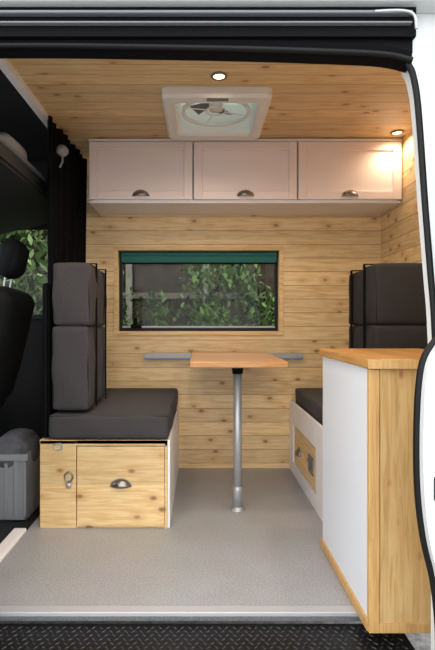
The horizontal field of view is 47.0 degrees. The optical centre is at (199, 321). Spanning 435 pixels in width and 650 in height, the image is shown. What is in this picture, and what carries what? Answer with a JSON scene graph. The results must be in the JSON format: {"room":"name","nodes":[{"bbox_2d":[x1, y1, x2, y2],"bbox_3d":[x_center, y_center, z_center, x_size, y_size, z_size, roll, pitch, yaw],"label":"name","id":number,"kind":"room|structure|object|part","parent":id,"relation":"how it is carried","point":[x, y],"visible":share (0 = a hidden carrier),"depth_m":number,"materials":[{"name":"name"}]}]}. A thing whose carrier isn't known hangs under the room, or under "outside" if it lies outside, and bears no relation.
{"room":"vehicle interior","nodes":[
{"label":"vehicle interior","id":0,"kind":"room"},
{"bbox_2d":[0,162,46,439],"bbox_3d":[-1.650,-0.015,2.365,1.700,2.210,2.010,0,0,0],"label":"wall","id":1,"kind":"structure","parent":0,"point":[22,408],"depth_m":3.32,"materials":[{"name":"black"}]},
{"bbox_2d":[0,136,46,233],"bbox_3d":[-1.212,-0.639,2.600,0.777,0.274,1.300,0,0,0],"label":"shelf","id":2,"kind":"object","parent":1,"relation":"attached to","point":[23,189],"visible":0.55,"depth_m":2.59,"materials":[{"name":"grey plastic"}]},
{"bbox_2d":[0,132,26,159],"bbox_3d":[-0.955,-0.810,2.375,0.230,0.140,0.290,0,0,0],"label":"folded blanket","id":3,"kind":"object","parent":2,"relation":"on","point":[5,136],"visible":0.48,"depth_m":2.29,"materials":[{"name":"grey fabric"}]},
{"bbox_2d":[0,59,58,128],"bbox_3d":[-0.795,-1.060,2.215,0.040,0.060,1.310,0,0,0],"label":"trim","id":4,"kind":"structure","parent":1,"relation":"attached to","point":[6,66],"depth_m":2.22,"materials":[{"name":"white paint"}]},
{"bbox_2d":[47,115,86,412],"bbox_3d":[-0.738,-0.255,2.829,0.089,1.550,0.675,0,0,0],"label":"curtain","id":5,"kind":"object","parent":4,"relation":"hanging from","point":[66,167],"visible":0.57,"depth_m":2.74,"materials":[{"name":"black fabric"}]},
{"bbox_2d":[24,225,47,319],"bbox_3d":[-1.370,-0.330,3.312,0.820,0.630,0.015,0,0,0],"label":"seal","id":6,"kind":"object","parent":1,"relation":"attached to","point":[43,227],"visible":0.02,"depth_m":3.31,"materials":[{"name":"black rubber"}]},
{"bbox_2d":[0,69,46,161],"bbox_3d":[-1.660,-1.085,2.340,1.680,0.050,1.960,0,0,0],"label":"ceiling","id":7,"kind":"structure","parent":0,"point":[17,118],"depth_m":2.67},
{"bbox_2d":[0,468,360,620],"bbox_3d":[-0.667,1.020,2.370,3.665,0.160,1.900,0,0,0],"label":"floor","id":8,"kind":"structure","parent":0,"point":[269,553],"depth_m":1.98,"materials":[{"name":"grey plastic"}]},
{"bbox_2d":[0,528,25,561],"bbox_3d":[-0.811,0.949,1.980,0.058,0.042,0.560,0,0,0],"label":"trim","id":9,"kind":"structure","parent":8,"relation":"on","point":[9,542],"depth_m":2.12,"materials":[{"name":"white paint"}]},
{"bbox_2d":[0,238,34,408],"bbox_3d":[-1.351,0.258,2.725,0.781,1.423,0.553,0,0,0],"label":"seat","id":10,"kind":"object","parent":8,"relation":"on","point":[16,306],"visible":1,"depth_m":2.68,"materials":[{"name":"fabric"}]},
{"bbox_3d":[-1.125,0.130,2.740,0.323,0.652,0.522,0,0,0],"label":"backrest","id":11,"kind":"part","parent":10,"relation":"part of","materials":[{"name":"fabric"}]},
{"bbox_2d":[0,428,39,521],"bbox_3d":[-0.938,0.759,2.564,0.216,0.418,0.312,0,0,0],"label":"plastic crate","id":12,"kind":"object","parent":8,"relation":"on","point":[19,447],"visible":0.97,"depth_m":2.42,"materials":[{"name":"grey plastic"}]},
{"bbox_2d":[0,428,39,467],"bbox_3d":[-0.938,0.660,2.565,0.215,0.220,0.310,0,0,0],"label":"blanket","id":13,"kind":"object","parent":12,"relation":"on","point":[19,447],"depth_m":2.46,"materials":[{"name":"grey fabric"}]},
{"bbox_2d":[40,406,178,527],"bbox_3d":[-0.433,0.739,2.733,0.593,0.402,0.967,0,0,0],"label":"storage bench","id":14,"kind":"object","parent":8,"relation":"on","point":[85,483],"visible":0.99,"depth_m":2.28,"materials":[{"name":"brown wood"}]},
{"bbox_2d":[42,283,52,437],"bbox_3d":[-0.712,0.178,2.340,0.032,0.716,0.080,0,0,0],"label":"post","id":15,"kind":"object","parent":14,"relation":"on","point":[47,306],"visible":0.85,"depth_m":2.31,"materials":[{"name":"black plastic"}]},
{"bbox_3d":[-0.647,0.740,2.289,0.165,0.400,0.018,0,0,0],"label":"fixed panel","id":16,"kind":"part","parent":14,"relation":"part of","materials":[{"name":"brown wood"}]},
{"bbox_3d":[-0.597,0.743,2.272,0.028,0.028,0.016,0,0,0],"label":"latch knob","id":17,"kind":"part","parent":14,"relation":"part of","materials":[{"name":"silver metal"}]},
{"bbox_2d":[49,388,177,438],"bbox_3d":[-0.414,0.476,2.731,0.560,0.124,0.954,0,0,0],"label":"seat cushion","id":18,"kind":"object","parent":14,"relation":"on","point":[125,413],"visible":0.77,"depth_m":2.27,"materials":[{"name":"grey fabric"}]},
{"bbox_2d":[52,262,106,409],"bbox_3d":[-0.588,0.066,2.498,0.197,0.690,0.466,0,0,0],"label":"backrest cushion","id":19,"kind":"object","parent":18,"relation":"on","point":[79,296],"visible":1,"depth_m":2.27,"materials":[{"name":"grey fabric"}]},
{"bbox_3d":[-0.361,0.750,2.287,0.399,0.364,0.022,0,0,0],"label":"drawer","id":20,"kind":"part","parent":14,"relation":"part of","materials":[{"name":"brown wood"}]},
{"bbox_3d":[-0.360,0.731,2.263,0.099,0.039,0.026,0,0,0],"label":"cup pull","id":21,"kind":"part","parent":14,"relation":"part of","materials":[{"name":"grey metal"}]},
{"bbox_2d":[189,352,288,512],"bbox_3d":[0.185,0.564,2.765,0.470,0.752,0.810,0,0,0],"label":"pedestal table","id":22,"kind":"object","parent":8,"relation":"on","point":[237,361],"visible":1,"depth_m":2.48,"materials":[{"name":"brown wood"}]},
{"bbox_2d":[232,368,242,373],"bbox_3d":[0.188,0.238,2.500,0.120,0.040,0.120,0,0,0],"label":"socket","id":23,"kind":"object","parent":22,"relation":"attached to","point":[234,370],"depth_m":2.48,"materials":[{"name":"black plastic"}]},
{"bbox_2d":[289,400,322,521],"bbox_3d":[0.583,0.720,2.668,0.017,0.440,1.097,0,0,0],"label":"board","id":24,"kind":"object","parent":8,"relation":"on","point":[305,423],"depth_m":2.65,"materials":[{"name":"white wood"}]},
{"bbox_2d":[294,426,315,491],"bbox_3d":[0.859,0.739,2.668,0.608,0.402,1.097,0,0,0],"label":"drawer front","id":25,"kind":"object","parent":24,"relation":"attached to","point":[304,451],"visible":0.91,"depth_m":2.75,"materials":[{"name":"brown wood"}]},
{"bbox_3d":[0.568,0.754,2.920,0.026,0.042,0.106,0,0,0],"label":"cup pull","id":26,"kind":"part","parent":25,"relation":"part of","materials":[{"name":"grey metal"}]},
{"bbox_2d":[295,388,322,425],"bbox_3d":[0.880,0.475,2.665,0.564,0.122,1.086,0,0,0],"label":"seat cushion","id":27,"kind":"object","parent":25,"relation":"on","point":[310,400],"visible":0.17,"depth_m":2.81,"materials":[{"name":"black fabric"}]},
{"bbox_2d":[349,263,427,348],"bbox_3d":[0.930,0.068,2.465,0.313,0.686,0.454,0,0,0],"label":"backrest cushion","id":28,"kind":"object","parent":27,"relation":"on","point":[387,304],"visible":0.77,"depth_m":2.25,"materials":[{"name":"black fabric"}]},
{"bbox_2d":[308,454,312,475],"bbox_3d":[0.578,0.745,2.610,0.006,0.090,0.100,0,0,0],"label":"vent grille","id":29,"kind":"object","parent":25,"relation":"attached to","point":[310,456],"depth_m":2.61,"materials":[{"name":"grey plastic"}]},
{"bbox_2d":[319,348,430,632],"bbox_3d":[0.710,0.524,1.794,0.420,0.827,0.616,0,0,0],"label":"base cabinet","id":30,"kind":"object","parent":8,"relation":"on","point":[371,540],"visible":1,"depth_m":1.51,"materials":[{"name":"brown wood"}]},
{"bbox_3d":[0.512,0.921,1.804,0.014,0.033,0.577,0,0,0],"label":"trim","id":31,"kind":"part","parent":30,"relation":"part of","materials":[{"name":"brown wood"}]},
{"bbox_3d":[0.519,0.526,1.808,0.012,0.767,0.565,0,0,0],"label":"white panel","id":32,"kind":"part","parent":30,"relation":"part of","materials":[{"name":"white laminate"}]},
{"bbox_2d":[319,348,423,368],"bbox_3d":[0.711,0.126,1.796,0.419,0.030,0.612,0,0,0],"label":"countertop","id":33,"kind":"structure","parent":30,"relation":"on","point":[359,357],"depth_m":1.76,"materials":[{"name":"brown wood"}]},
{"bbox_3d":[0.525,0.540,1.515,0.032,0.795,0.020,0,0,0],"label":"corner post","id":34,"kind":"part","parent":30,"relation":"part of","materials":[{"name":"brown wood"}]},
{"bbox_3d":[0.722,0.526,1.517,0.357,0.767,0.016,0,0,0],"label":"panel","id":35,"kind":"part","parent":30,"relation":"part of","materials":[{"name":"brown wood"}]},
{"bbox_3d":[0.721,0.923,1.515,0.359,0.030,0.020,0,0,0],"label":"trim","id":36,"kind":"part","parent":30,"relation":"part of","materials":[{"name":"brown wood"}]},
{"bbox_2d":[8,59,411,156],"bbox_3d":[0.188,-1.075,2.390,1.955,0.030,1.660,0,0,0],"label":"ceiling","id":37,"kind":"structure","parent":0,"point":[87,99],"depth_m":2.33,"materials":[{"name":"brown wood"}]},
{"bbox_2d":[162,87,271,139],"bbox_3d":[0.077,-1.103,2.525,0.505,0.184,0.550,0,0,0],"label":"ceiling vent","id":38,"kind":"object","parent":37,"relation":"in","point":[191,113],"visible":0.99,"depth_m":2.56,"materials":[{"name":"white plastic"}]},
{"bbox_3d":[0.013,-1.106,2.579,0.114,0.023,0.076,0,0,40],"label":"fan blade","id":39,"kind":"part","parent":38,"relation":"part of","materials":[{"name":"grey plastic"}]},
{"bbox_3d":[0.080,-1.014,2.281,0.100,0.006,0.027,0,0,0],"label":"control panel","id":40,"kind":"part","parent":38,"relation":"part of","materials":[{"name":"grey plastic"}]},
{"bbox_2d":[211,71,226,80],"bbox_3d":[0.082,-1.055,2.150,0.072,0.010,0.072,0,0,0],"label":"recessed light","id":41,"kind":"object","parent":37,"relation":"in","point":[219,75],"visible":1,"depth_m":2.14,"materials":[{"name":"grey metal"}]},
{"bbox_2d":[390,130,403,135],"bbox_3d":[1.100,-1.055,2.790,0.072,0.010,0.072,0,0,0],"label":"recessed light","id":42,"kind":"object","parent":37,"relation":"in","point":[395,132],"visible":1,"depth_m":2.78,"materials":[{"name":"grey metal"}]},
{"bbox_2d":[0,0,434,649],"bbox_3d":[-0.250,0.095,2.345,4.500,2.490,2.090,0,0,0],"label":"van","id":43,"kind":"object","parent":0,"point":[399,35],"visible":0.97,"depth_m":1.33,"materials":[{"name":"white paint"}]},
{"bbox_3d":[-0.220,-0.816,1.323,1.560,0.008,0.023,0,0,0],"label":"slide rail","id":44,"kind":"part","parent":43,"relation":"part of","materials":[{"name":"grey plastic"}]},
{"bbox_2d":[0,606,414,649],"bbox_3d":[0.050,0.994,1.547,1.700,0.112,0.214,0,0,0],"label":"step","id":45,"kind":"structure","parent":43,"relation":"attached to","point":[12,636],"depth_m":1.57,"materials":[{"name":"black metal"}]},
{"bbox_2d":[0,624,414,649],"bbox_3d":[-0.080,1.007,1.532,1.440,0.066,0.164,0,0,0],"label":"plate","id":46,"kind":"object","parent":45,"relation":"on","point":[12,636],"depth_m":1.54,"materials":[{"name":"black metal"}]},
{"bbox_3d":[-0.250,-0.994,1.330,4.500,0.312,0.060,0,0,0],"label":"panel","id":47,"kind":"part","parent":43,"relation":"part of","materials":[{"name":"white paint"}]},
{"bbox_2d":[420,346,434,573],"bbox_3d":[1.225,0.603,1.260,1.350,1.175,0.060,0,0,0],"label":"door skin","id":48,"kind":"structure","parent":43,"relation":"attached to","point":[427,409],"depth_m":1.23,"materials":[{"name":"white paint"}]},
{"bbox_2d":[413,336,434,630],"bbox_3d":[0.599,0.598,1.262,0.122,1.184,0.020,0,0,0],"label":"seal","id":49,"kind":"object","parent":48,"relation":"attached to","point":[420,370],"visible":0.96,"depth_m":1.25,"materials":[{"name":"black rubber"}]},
{"bbox_2d":[82,157,380,467],"bbox_3d":[0.203,-0.060,3.250,2.005,2.000,0.060,0,0,0],"label":"wall","id":50,"kind":"structure","parent":0,"point":[320,252],"depth_m":3.22,"materials":[{"name":"brown wood"}]},
{"bbox_2d":[119,252,277,330],"bbox_3d":[-0.009,-0.200,3.275,1.042,0.520,0.070,0,0,0],"label":"window","id":51,"kind":"structure","parent":50,"relation":"in","point":[139,326],"depth_m":3.27,"materials":[{"name":"black rubber"}]},
{"bbox_2d":[133,317,137,327],"bbox_3d":[-0.417,0.005,3.235,0.025,0.070,0.030,0,0,0],"label":"lever","id":52,"kind":"object","parent":51,"relation":"attached to","point":[135,319],"visible":1,"depth_m":3.22,"materials":[{"name":"black plastic"}]},
{"bbox_3d":[-0.009,0.032,3.281,0.998,0.012,0.018,0,0,0],"label":"lower rail","id":53,"kind":"part","parent":51,"relation":"part of","materials":[{"name":"grey metal"}]},
{"bbox_2d":[121,252,276,263],"bbox_3d":[-0.006,-0.415,3.253,1.007,0.076,0.028,0,0,0],"label":"window blind","id":54,"kind":"object","parent":51,"relation":"attached to","point":[127,257],"visible":1,"depth_m":3.25,"materials":[{"name":"green fabric"}]},
{"bbox_2d":[114,247,283,334],"bbox_3d":[-0.009,-0.200,3.242,1.090,0.564,0.076,0,0,0],"label":"timber reveal","id":55,"kind":"object","parent":50,"relation":"attached to","point":[116,252],"visible":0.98,"depth_m":3.21,"materials":[{"name":"brown wood"}]},
{"bbox_2d":[145,353,302,358],"bbox_3d":[0.151,0.218,3.197,1.007,0.040,0.044,0,0,0],"label":"wall rail","id":56,"kind":"object","parent":50,"relation":"attached to","point":[147,355],"visible":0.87,"depth_m":3.17,"materials":[{"name":"silver metal"}]},
{"bbox_2d":[89,139,401,214],"bbox_3d":[0.261,-0.870,3.029,1.801,0.364,0.378,0,0,0],"label":"upper cabinet","id":57,"kind":"object","parent":50,"relation":"attached to","point":[127,176],"visible":1,"depth_m":2.88,"materials":[{"name":"white paint"}]},
{"bbox_3d":[-0.340,-0.869,2.877,0.592,0.330,0.023,0,0,0],"label":"shaker frame","id":58,"kind":"part","parent":57,"relation":"part of","materials":[{"name":"white paint"}]},
{"bbox_3d":[-0.340,-0.738,2.853,0.099,0.037,0.026,0,0,0],"label":"cup pull","id":59,"kind":"part","parent":57,"relation":"part of","materials":[{"name":"grey metal"}]},
{"bbox_3d":[-0.340,-0.869,2.885,0.504,0.242,0.008,0,0,0],"label":"shaker panel","id":60,"kind":"part","parent":57,"relation":"part of","materials":[{"name":"white paint"}]},
{"bbox_3d":[0.261,-0.869,2.885,0.504,0.242,0.008,0,0,0],"label":"shaker panel","id":61,"kind":"part","parent":57,"relation":"part of","materials":[{"name":"white paint"}]},
{"bbox_3d":[0.261,-0.869,2.877,0.592,0.330,0.023,0,0,0],"label":"shaker frame","id":62,"kind":"part","parent":57,"relation":"part of","materials":[{"name":"white paint"}]},
{"bbox_3d":[0.261,-0.738,2.853,0.099,0.037,0.026,0,0,0],"label":"cup pull","id":63,"kind":"part","parent":57,"relation":"part of","materials":[{"name":"grey metal"}]},
{"bbox_3d":[0.861,-0.869,2.885,0.504,0.242,0.008,0,0,0],"label":"shaker panel","id":64,"kind":"part","parent":57,"relation":"part of","materials":[{"name":"white paint"}]},
{"bbox_3d":[0.861,-0.869,2.877,0.592,0.330,0.023,0,0,0],"label":"shaker frame","id":65,"kind":"part","parent":57,"relation":"part of","materials":[{"name":"white paint"}]},
{"bbox_3d":[0.861,-0.738,2.853,0.099,0.037,0.026,0,0,0],"label":"cup pull","id":66,"kind":"part","parent":57,"relation":"part of","materials":[{"name":"grey metal"}]},
{"bbox_2d":[381,130,421,262],"bbox_3d":[1.185,-0.060,2.320,0.040,2.000,1.800,0,0,0],"label":"wall","id":67,"kind":"structure","parent":0,"point":[400,232],"depth_m":2.83,"materials":[{"name":"brown wood"}]},
{"label":"outside","id":68,"kind":"structure","parent":0,"visible":0},
{"bbox_2d":[0,621,430,649],"bbox_3d":[0.000,1.610,3.000,28.000,0.100,22.000,0,0,0],"label":"ground","id":69,"kind":"structure","parent":68,"point":[420,641],"depth_m":2.60,"materials":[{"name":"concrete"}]},
{"bbox_2d":[0,230,273,325],"bbox_3d":[-0.354,-0.014,5.163,7.994,3.034,1.378,0,0,3],"label":"hedge","id":70,"kind":"object","parent":69,"relation":"on","point":[257,309],"visible":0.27,"depth_m":5.14,"materials":[{"name":"green plant"}]},
{"bbox_2d":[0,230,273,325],"bbox_3d":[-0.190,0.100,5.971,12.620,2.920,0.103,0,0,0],"label":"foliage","id":71,"kind":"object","parent":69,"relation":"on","point":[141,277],"visible":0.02,"depth_m":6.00,"materials":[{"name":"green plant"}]}
]}

